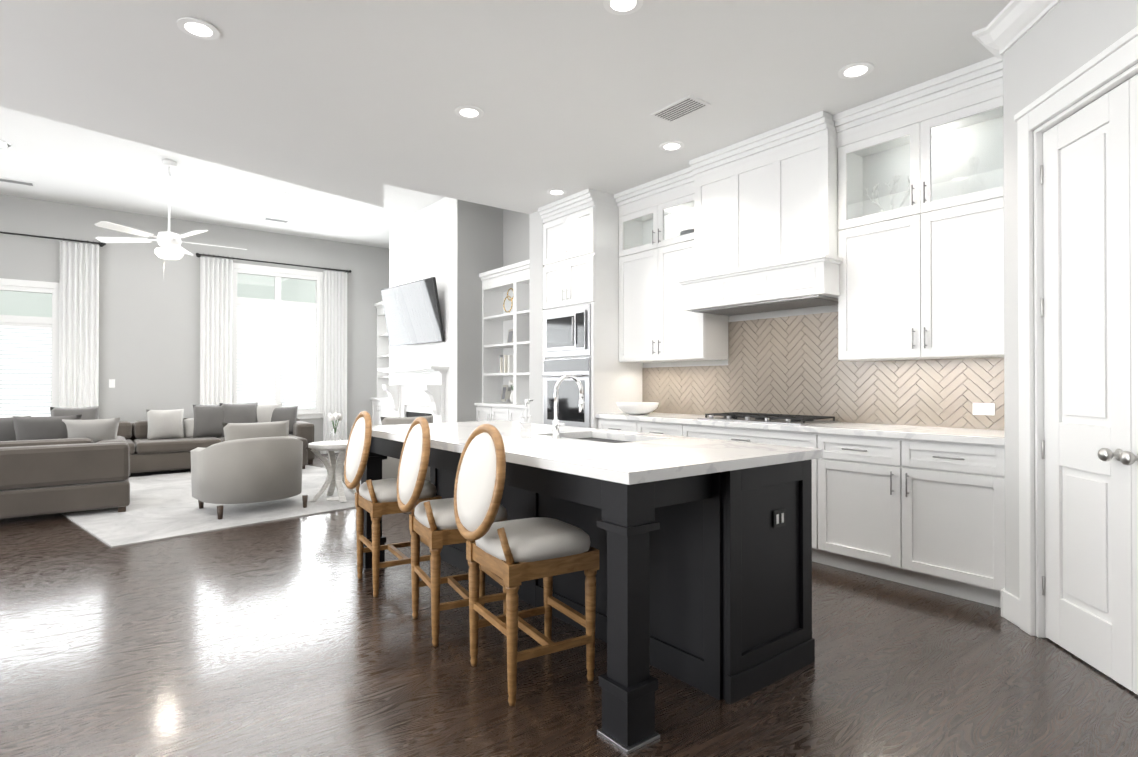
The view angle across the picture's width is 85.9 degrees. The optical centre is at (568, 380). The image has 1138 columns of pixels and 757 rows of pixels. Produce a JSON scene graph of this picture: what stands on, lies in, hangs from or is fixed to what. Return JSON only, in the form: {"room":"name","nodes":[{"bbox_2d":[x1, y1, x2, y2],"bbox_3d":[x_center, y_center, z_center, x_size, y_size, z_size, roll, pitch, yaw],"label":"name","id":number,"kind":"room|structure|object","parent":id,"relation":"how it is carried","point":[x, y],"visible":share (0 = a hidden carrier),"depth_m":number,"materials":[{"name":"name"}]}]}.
{"room":"living room and kitchen","nodes":[
{"label":"living room and kitchen","id":0,"kind":"room"},
{"bbox_2d":[0,194,388,452],"bbox_3d":[-6.896,-0.643,8.648,9.100,3.820,0.150,0,0,-38],"label":"wall","id":1,"kind":"structure","parent":0,"point":[149,337],"depth_m":9.14,"materials":[{"name":"grey paint"}]},
{"bbox_2d":[0,322,51,417],"bbox_3d":[-7.407,0.215,8.213,0.690,1.960,0.040,0,0,-38],"label":"window blinds","id":2,"kind":"object","parent":1,"relation":"attached to","point":[25,366],"visible":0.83,"depth_m":8.26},
{"bbox_2d":[0,278,58,406],"bbox_3d":[-7.711,-0.042,7.970,1.780,2.610,0.112,0,0,-38],"label":"window","id":3,"kind":"structure","parent":1,"relation":"in","point":[7,285],"depth_m":8.37,"materials":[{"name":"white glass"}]},
{"bbox_2d":[0,231,105,246],"bbox_3d":[-7.646,-1.937,7.898,2.650,0.057,0.124,0,0,-38],"label":"curtain rod","id":4,"kind":"object","parent":1,"relation":"attached to","point":[102,244],"visible":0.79,"depth_m":8.32,"materials":[{"name":"black metal"}]},
{"bbox_2d":[59,238,99,407],"bbox_3d":[-6.805,-0.355,8.495,0.432,3.212,0.078,0,0,-38],"label":"curtain","id":5,"kind":"object","parent":4,"relation":"hanging from","point":[79,329],"visible":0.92,"depth_m":8.49,"materials":[{"name":"white fabric"}]},
{"bbox_2d":[109,379,114,387],"bbox_3d":[-6.574,0.048,8.792,0.070,0.120,0.010,0,0,-38],"label":"switch plate","id":6,"kind":"object","parent":1,"relation":"attached to","point":[111,383],"visible":1,"depth_m":8.79,"materials":[{"name":"white plastic"}]},
{"bbox_2d":[196,253,351,273],"bbox_3d":[-4.803,-1.924,10.111,2.369,0.057,0.124,0,0,-38],"label":"curtain rod","id":7,"kind":"object","parent":1,"relation":"attached to","point":[200,255],"visible":0.98,"depth_m":9.98,"materials":[{"name":"black metal"}]},
{"bbox_2d":[200,254,232,404],"bbox_3d":[-5.489,-0.349,9.520,0.445,3.212,0.078,0,0,-38],"label":"curtain","id":8,"kind":"object","parent":7,"relation":"hanging from","point":[216,318],"visible":0.79,"depth_m":9.51,"materials":[{"name":"white fabric"}]},
{"bbox_2d":[323,268,346,453],"bbox_3d":[-4.062,-0.342,10.630,0.406,3.212,0.078,0,0,-38],"label":"curtain","id":9,"kind":"object","parent":7,"relation":"hanging from","point":[334,342],"visible":0.79,"depth_m":10.62,"materials":[{"name":"white fabric"}]},
{"bbox_2d":[232,263,322,418],"bbox_3d":[-4.851,-0.609,10.187,1.546,2.530,0.132,0,0,-38],"label":"window","id":10,"kind":"structure","parent":1,"relation":"in","point":[277,302],"depth_m":10.20,"materials":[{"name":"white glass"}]},
{"bbox_2d":[237,303,274,403],"bbox_3d":[-5.119,-0.375,9.998,0.563,1.720,0.040,0,0,-38],"label":"window blinds","id":11,"kind":"object","parent":10,"relation":"attached to","point":[255,353],"visible":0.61,"depth_m":9.99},
{"bbox_2d":[281,306,315,408],"bbox_3d":[-4.603,-0.372,10.399,0.563,1.720,0.040,0,0,-38],"label":"window blinds","id":12,"kind":"object","parent":10,"relation":"attached to","point":[298,357],"visible":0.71,"depth_m":10.40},
{"bbox_2d":[0,106,443,248],"bbox_3d":[-5.176,-2.516,6.449,9.400,0.100,5.750,0,0,-38],"label":"ceiling","id":13,"kind":"structure","parent":0,"point":[56,161],"depth_m":7.88,"materials":[{"name":"paint"}]},
{"bbox_2d":[0,140,10,146],"bbox_3d":[-5.919,-2.463,6.346,0.194,0.007,0.194,0,0,-38],"label":"recessed light","id":14,"kind":"object","parent":13,"relation":"in","point":[3,143],"visible":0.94,"depth_m":6.35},
{"bbox_2d":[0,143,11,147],"bbox_3d":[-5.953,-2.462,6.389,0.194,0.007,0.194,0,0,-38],"label":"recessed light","id":15,"kind":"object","parent":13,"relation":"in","point":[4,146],"visible":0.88,"depth_m":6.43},
{"bbox_2d":[0,178,35,186],"bbox_3d":[-6.846,-2.454,7.569,0.360,0.010,0.160,0,0,-38],"label":"ceiling vent","id":16,"kind":"object","parent":13,"relation":"in","point":[17,182],"visible":1,"depth_m":7.58,"materials":[{"name":"white metal"}]},
{"bbox_2d":[94,159,246,279],"bbox_3d":[-4.451,-1.793,6.910,1.447,1.340,1.514,0,0,-38],"label":"ceiling fan","id":17,"kind":"object","parent":13,"relation":"hanging from","point":[169,243],"visible":1,"depth_m":6.81,"materials":[{"name":"white metal"}]},
{"bbox_2d":[262,217,289,222],"bbox_3d":[-4.470,-2.444,9.339,0.360,0.010,0.160,0,0,-38],"label":"ceiling vent","id":18,"kind":"object","parent":13,"relation":"in","point":[276,220],"visible":0.98,"depth_m":9.34,"materials":[{"name":"white metal"}]},
{"bbox_2d":[389,197,502,422],"bbox_3d":[-1.881,-0.590,9.041,0.702,3.720,2.290,0,0,-38],"label":"wall","id":19,"kind":"structure","parent":0,"point":[453,247],"depth_m":8.15,"materials":[{"name":"grey paint"}]},
{"bbox_2d":[381,277,444,346],"bbox_3d":[-2.193,-0.942,8.679,0.152,0.860,1.500,-13,9,-42],"label":"wall-mounted tv","id":20,"kind":"object","parent":19,"relation":"attached to","point":[412,311],"visible":1,"depth_m":8.55,"materials":[{"name":"black"}]},
{"bbox_2d":[378,366,448,422],"bbox_3d":[-2.262,0.543,8.738,0.260,1.450,1.870,0,0,-38],"label":"fireplace mantel","id":21,"kind":"object","parent":19,"relation":"attached to","point":[420,386],"visible":0.81,"depth_m":8.68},
{"bbox_2d":[0,0,1010,213],"bbox_3d":[-1.239,-2.221,1.391,9.400,0.750,8.833,0,0,-38],"label":"ceiling","id":22,"kind":"structure","parent":0,"point":[360,100],"depth_m":3.70,"materials":[{"name":"paint"}]},
{"bbox_2d":[177,17,219,39],"bbox_3d":[-1.932,-1.831,3.189,0.194,0.007,0.194,0,0,-38],"label":"recessed light","id":23,"kind":"object","parent":22,"relation":"in","point":[198,28],"visible":1,"depth_m":3.18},
{"bbox_2d":[455,106,483,118],"bbox_3d":[-0.681,-1.826,4.170,0.194,0.007,0.194,0,0,-38],"label":"recessed light","id":24,"kind":"object","parent":22,"relation":"in","point":[469,112],"visible":1,"depth_m":4.16,"materials":[{"name":"white plastic"}]},
{"bbox_2d":[547,189,566,195],"bbox_3d":[-0.118,-1.815,5.904,0.194,0.007,0.194,0,0,-38],"label":"recessed light","id":25,"kind":"object","parent":22,"relation":"in","point":[556,192],"visible":0.94,"depth_m":5.90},
{"bbox_2d":[603,0,642,14],"bbox_3d":[0.264,-1.833,2.969,0.194,0.007,0.194,0,0,-38],"label":"recessed light","id":26,"kind":"object","parent":22,"relation":"in","point":[621,7],"visible":1,"depth_m":2.99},
{"bbox_2d":[659,141,683,150],"bbox_3d":[0.801,-1.822,4.764,0.194,0.007,0.194,0,0,-38],"label":"recessed light","id":27,"kind":"object","parent":22,"relation":"in","point":[671,146],"visible":1,"depth_m":4.76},
{"bbox_2d":[650,95,710,122],"bbox_3d":[0.747,-1.825,4.126,0.200,0.010,0.360,0,0,-38],"label":"ceiling vent","id":28,"kind":"object","parent":22,"relation":"in","point":[682,108],"visible":1,"depth_m":4.11,"materials":[{"name":"white metal"}]},
{"bbox_2d":[838,62,873,78],"bbox_3d":[1.697,-1.829,3.615,0.194,0.007,0.194,0,0,-38],"label":"recessed light","id":29,"kind":"object","parent":22,"relation":"in","point":[856,70],"visible":1,"depth_m":3.60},
{"bbox_2d":[529,211,544,423],"bbox_3d":[-0.095,-0.279,6.780,0.660,3.070,0.250,0,0,-38],"label":"wall","id":30,"kind":"structure","parent":0,"point":[536,266],"depth_m":6.58,"materials":[{"name":"paint"}]},
{"bbox_2d":[0,453,1137,756],"bbox_3d":[-2.734,1.265,3.290,9.400,0.060,13.700,0,0,-38],"label":"floor","id":31,"kind":"structure","parent":0,"point":[290,637],"depth_m":2.56,"materials":[{"name":"brown wood"}]},
{"bbox_2d":[0,402,314,518],"bbox_3d":[-5.438,0.791,7.068,5.230,0.934,3.680,0,0,-38],"label":"sectional sofa","id":32,"kind":"object","parent":31,"relation":"on","point":[62,460],"visible":0.81,"depth_m":5.73,"materials":[{"name":"fabric"}]},
{"bbox_2d":[61,465,360,547],"bbox_3d":[-3.834,1.251,6.968,3.900,0.012,3.085,0,0,41],"label":"rug","id":33,"kind":"object","parent":31,"relation":"on","point":[162,506],"visible":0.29,"depth_m":5.76,"materials":[{"name":"fabric"}]},
{"bbox_2d":[190,420,307,519],"bbox_3d":[-3.069,0.824,5.939,0.906,0.855,0.832,0,0,-44],"label":"armchair","id":34,"kind":"object","parent":33,"relation":"on","point":[242,463],"visible":0.96,"depth_m":5.63,"materials":[{"name":"grey fabric"}]},
{"bbox_2d":[308,440,355,501],"bbox_3d":[-2.433,0.954,6.390,0.540,0.600,0.540,0,0,-38],"label":"side table","id":35,"kind":"object","parent":33,"relation":"on","point":[335,474],"visible":0.73,"depth_m":6.30,"materials":[{"name":"white wood"}]},
{"bbox_2d":[327,412,342,442],"bbox_3d":[-2.429,0.494,6.355,0.153,0.318,0.151,0,0,-38],"label":"vase","id":36,"kind":"object","parent":35,"relation":"on","point":[336,416],"visible":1,"depth_m":6.34,"materials":[{"name":"clear glass"}]},
{"bbox_2d":[380,415,432,481],"bbox_3d":[-1.868,0.830,6.950,0.906,0.855,0.832,0,0,-31],"label":"armchair","id":37,"kind":"object","parent":33,"relation":"on","point":[390,465],"visible":0.04,"depth_m":6.69,"materials":[{"name":"beige fabric"}]},
{"bbox_2d":[370,301,388,425],"bbox_3d":[-2.963,-0.061,10.627,0.452,2.680,1.544,0,0,-38],"label":"built-in bookcase","id":38,"kind":"object","parent":31,"relation":"on","point":[380,405],"visible":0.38,"depth_m":11.16,"materials":[{"name":"white wood"}]},
{"bbox_2d":[344,411,441,596],"bbox_3d":[-1.090,0.711,3.730,0.509,1.055,0.439,0,0,-32],"label":"bar stool","id":39,"kind":"object","parent":31,"relation":"on","point":[376,499],"visible":0.75,"depth_m":3.56,"materials":[{"name":"brown wood"}]},
{"bbox_2d":[397,417,507,646],"bbox_3d":[-0.590,0.707,3.072,0.509,1.055,0.439,0,0,-28],"label":"bar stool","id":40,"kind":"object","parent":31,"relation":"on","point":[432,523],"visible":0.69,"depth_m":2.92,"materials":[{"name":"brown wood"}]},
{"bbox_2d":[474,260,528,422],"bbox_3d":[-0.587,-0.079,7.574,0.452,2.680,1.606,0,0,-38],"label":"built-in bookcase","id":41,"kind":"object","parent":31,"relation":"on","point":[498,323],"visible":0.42,"depth_m":7.82,"materials":[{"name":"white wood"}]},
{"bbox_2d":[499,355,512,372],"bbox_3d":[-0.785,-0.210,7.953,0.187,0.237,0.208,0,0,-38],"label":"books","id":42,"kind":"object","parent":41,"relation":"in","point":[505,363],"visible":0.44,"depth_m":7.86,"materials":[{"name":"grey paper"}]},
{"bbox_2d":[501,385,510,401],"bbox_3d":[-0.816,0.179,8.098,0.105,0.220,0.160,9,-5,-28],"label":"photo frame","id":43,"kind":"object","parent":41,"relation":"in","point":[505,394],"visible":0.95,"depth_m":8.08,"materials":[{"name":"silver metal"}]},
{"bbox_2d":[503,288,512,313],"bbox_3d":[-0.771,-1.016,7.897,0.080,0.352,0.214,0,0,-38],"label":"ring sculpture","id":44,"kind":"object","parent":41,"relation":"in","point":[509,300],"visible":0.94,"depth_m":7.90,"materials":[{"name":"gold ceramic"}]},
{"bbox_2d":[507,329,512,342],"bbox_3d":[-0.718,-0.559,7.970,0.102,0.200,0.240,9,-4,-23],"label":"photo frame","id":45,"kind":"object","parent":41,"relation":"in","point":[510,336],"visible":0.57,"depth_m":7.95,"materials":[{"name":"silver metal"}]},
{"bbox_2d":[508,380,512,401],"bbox_3d":[-0.706,0.138,7.806,0.138,0.286,0.136,0,0,-38],"label":"vase","id":46,"kind":"object","parent":41,"relation":"in","point":[510,382],"visible":0.38,"depth_m":7.78,"materials":[{"name":"white ceramic"}]},
{"bbox_2d":[454,424,598,705],"bbox_3d":[-0.197,0.704,2.551,0.509,1.055,0.439,0,0,-31],"label":"bar stool","id":47,"kind":"object","parent":31,"relation":"on","point":[513,554],"visible":1,"depth_m":2.43,"materials":[{"name":"brown wood"}]},
{"bbox_2d":[356,436,814,753],"bbox_3d":[-0.172,0.791,3.377,1.110,0.890,2.638,0,0,-38],"label":"kitchen island","id":48,"kind":"object","parent":31,"relation":"on","point":[703,546],"depth_m":2.46,"materials":[{"name":"black paint"}]},
{"bbox_2d":[351,420,821,487],"bbox_3d":[-0.171,0.326,3.387,1.165,0.040,2.684,0,0,-38],"label":"island countertop","id":49,"kind":"structure","parent":48,"relation":"on","point":[643,458],"depth_m":2.58,"materials":[{"name":"white stone"}]},
{"bbox_2d":[520,399,532,437],"bbox_3d":[-0.224,0.204,3.248,0.078,0.202,0.066,0,0,-38],"label":"glass soap dispenser","id":50,"kind":"object","parent":49,"relation":"on","point":[526,417],"visible":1,"depth_m":3.25,"materials":[{"name":"clear glass"}]},
{"bbox_2d":[551,374,583,438],"bbox_3d":[0.007,0.137,3.200,0.212,0.336,0.098,0,0,-38],"label":"gooseneck faucet","id":51,"kind":"object","parent":49,"relation":"on","point":[556,423],"visible":1,"depth_m":3.16,"materials":[{"name":"silver metal"}]},
{"bbox_2d":[575,436,626,443],"bbox_3d":[0.180,0.435,3.322,0.434,0.202,0.684,0,0,-38],"label":"sink","id":52,"kind":"object","parent":49,"relation":"in","point":[614,439],"depth_m":3.58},
{"bbox_2d":[538,188,642,428],"bbox_3d":[0.207,-0.281,6.327,0.733,3.069,0.833,0,0,-38],"label":"tall cabinet","id":53,"kind":"object","parent":31,"relation":"on","point":[581,257],"visible":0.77,"depth_m":6.00,"materials":[{"name":"white wood"}]},
{"bbox_2d":[598,418,689,436],"bbox_3d":[0.859,0.804,5.586,0.607,0.890,1.126,0,0,-38],"label":"base cabinet","id":54,"kind":"object","parent":31,"relation":"on","point":[674,429],"depth_m":5.35,"materials":[{"name":"white wood"}]},
{"bbox_2d":[690,424,825,564],"bbox_3d":[1.530,0.799,4.724,0.607,0.890,1.302,0,0,-38],"label":"base cabinet","id":55,"kind":"object","parent":31,"relation":"on","point":[775,437],"depth_m":4.14,"materials":[{"name":"white wood"}]},
{"bbox_2d":[826,434,1004,607],"bbox_3d":[2.204,0.794,3.859,0.607,0.890,1.136,0,0,-38],"label":"base cabinet","id":56,"kind":"object","parent":31,"relation":"on","point":[926,515],"depth_m":3.58,"materials":[{"name":"white wood"}]},
{"bbox_2d":[595,412,1004,445],"bbox_3d":[1.522,0.334,4.713,0.637,0.040,3.319,0,0,-38],"label":"countertop","id":57,"kind":"structure","parent":56,"relation":"on","point":[972,436],"depth_m":4.00,"materials":[{"name":"white stone"}]},
{"bbox_2d":[616,402,658,414],"bbox_3d":[0.638,0.265,5.689,0.400,0.110,0.400,0,0,-38],"label":"ceramic bowl","id":58,"kind":"object","parent":57,"relation":"on","point":[637,408],"visible":1,"depth_m":5.55,"materials":[{"name":"white ceramic"}]},
{"bbox_2d":[697,412,839,424],"bbox_3d":[1.511,0.292,4.713,0.510,0.044,0.920,0,0,-38],"label":"gas cooktop","id":59,"kind":"object","parent":57,"relation":"in","point":[786,419],"visible":1,"depth_m":4.56,"materials":[{"name":"silver metal"}]},
{"bbox_2d":[503,209,992,429],"bbox_3d":[-0.190,-0.649,7.563,0.150,3.820,10.100,0,0,-38],"label":"wall","id":60,"kind":"structure","parent":0,"point":[515,237],"depth_m":7.89,"materials":[{"name":"grey paint"}]},
{"bbox_2d":[619,232,728,362],"bbox_3d":[0.947,-0.726,5.702,0.338,1.090,1.063,0,0,-38],"label":"upper cabinet","id":61,"kind":"object","parent":60,"relation":"attached to","point":[653,327],"depth_m":5.56,"materials":[{"name":"white wood"}]},
{"bbox_2d":[680,229,693,241],"bbox_3d":[1.112,-1.287,5.496,0.217,0.149,0.220,0,0,-38],"label":"bowl","id":62,"kind":"object","parent":61,"relation":"in","point":[687,232],"depth_m":5.42,"materials":[{"name":"grey"}]},
{"bbox_2d":[678,111,842,315],"bbox_3d":[1.534,-1.192,4.739,0.597,1.265,1.300,0,0,-38],"label":"range hood enclosure","id":63,"kind":"object","parent":60,"relation":"attached to","point":[766,230],"visible":0.83,"depth_m":4.52,"materials":[{"name":"white wood"}]},
{"bbox_2d":[642,312,1003,429],"bbox_3d":[1.770,-0.100,4.909,0.012,0.827,3.317,0,0,-38],"label":"tile backsplash","id":64,"kind":"structure","parent":60,"relation":"attached to","point":[791,365],"depth_m":4.70,"materials":[{"name":"tile"}]},
{"bbox_2d":[973,403,994,414],"bbox_3d":[2.597,0.181,3.829,0.007,0.075,0.120,0,0,-38],"label":"outlet","id":65,"kind":"object","parent":64,"relation":"attached to","point":[983,408],"visible":1,"depth_m":3.83,"materials":[{"name":"white plastic"}]},
{"bbox_2d":[838,184,1003,360],"bbox_3d":[2.329,-0.622,3.926,0.338,0.961,1.073,0,0,-38],"label":"upper cabinet","id":66,"kind":"object","parent":60,"relation":"attached to","point":[921,275],"depth_m":3.81,"materials":[{"name":"white wood"}]},
{"bbox_2d":[865,176,909,220],"bbox_3d":[2.200,-1.204,4.117,0.127,0.326,0.372,0,0,-38],"label":"branch","id":67,"kind":"object","parent":66,"relation":"in","point":[891,190],"depth_m":4.13,"materials":[{"name":"white ceramic"}]},
{"bbox_2d":[962,156,985,205],"bbox_3d":[2.478,-1.206,3.740,0.124,0.327,0.124,0,0,-38],"label":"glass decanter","id":68,"kind":"object","parent":66,"relation":"in","point":[974,174],"depth_m":3.73,"materials":[{"name":"clear glass"}]},
{"bbox_2d":[1003,95,1005,589],"bbox_3d":[2.579,-0.299,3.344,0.660,3.070,0.142,0,0,-38],"label":"wall","id":69,"kind":"structure","parent":0,"point":[1004,331],"depth_m":3.19,"materials":[{"name":"paint"}]},
{"bbox_2d":[1001,588,1004,616],"bbox_3d":[2.281,1.165,3.202,0.056,0.140,0.018,0,0,-38],"label":"baseboard","id":70,"kind":"structure","parent":69,"relation":"attached to","point":[1003,589],"depth_m":3.19,"materials":[{"name":"white wood"}]},
{"bbox_2d":[1003,0,1137,635],"bbox_3d":[2.228,-0.306,2.194,0.150,3.070,2.000,0,0,7],"label":"wall","id":71,"kind":"structure","parent":0,"point":[1060,41],"depth_m":3.06,"materials":[{"name":"paint"}]},
{"bbox_2d":[972,0,1060,59],"bbox_3d":[2.194,-1.778,2.312,1.748,0.125,1.521,0,0,-38],"label":"crown molding","id":72,"kind":"structure","parent":71,"relation":"attached to","point":[1012,23],"depth_m":3.04,"materials":[{"name":"white wood"}]},
{"bbox_2d":[1003,26,1137,637],"bbox_3d":[2.197,-0.051,2.197,0.152,2.560,2.000,0,0,7],"label":"door frame","id":73,"kind":"structure","parent":71,"relation":"attached to","point":[1115,59],"depth_m":2.94,"materials":[{"name":"white wood"}]},
{"bbox_2d":[1040,74,1137,694],"bbox_3d":[2.190,0.017,2.406,0.107,2.410,1.070,0,0,7],"label":"pantry doors","id":74,"kind":"structure","parent":71,"relation":"in","point":[1089,300],"depth_m":2.61,"materials":[{"name":"white wood"}]},
{"label":"outside","id":75,"kind":"structure","parent":0,"visible":0},
{"bbox_2d":[0,273,314,408],"bbox_3d":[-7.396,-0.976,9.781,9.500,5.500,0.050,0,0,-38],"label":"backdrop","id":76,"kind":"structure","parent":75,"point":[13,304],"depth_m":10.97,"materials":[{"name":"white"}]}
]}

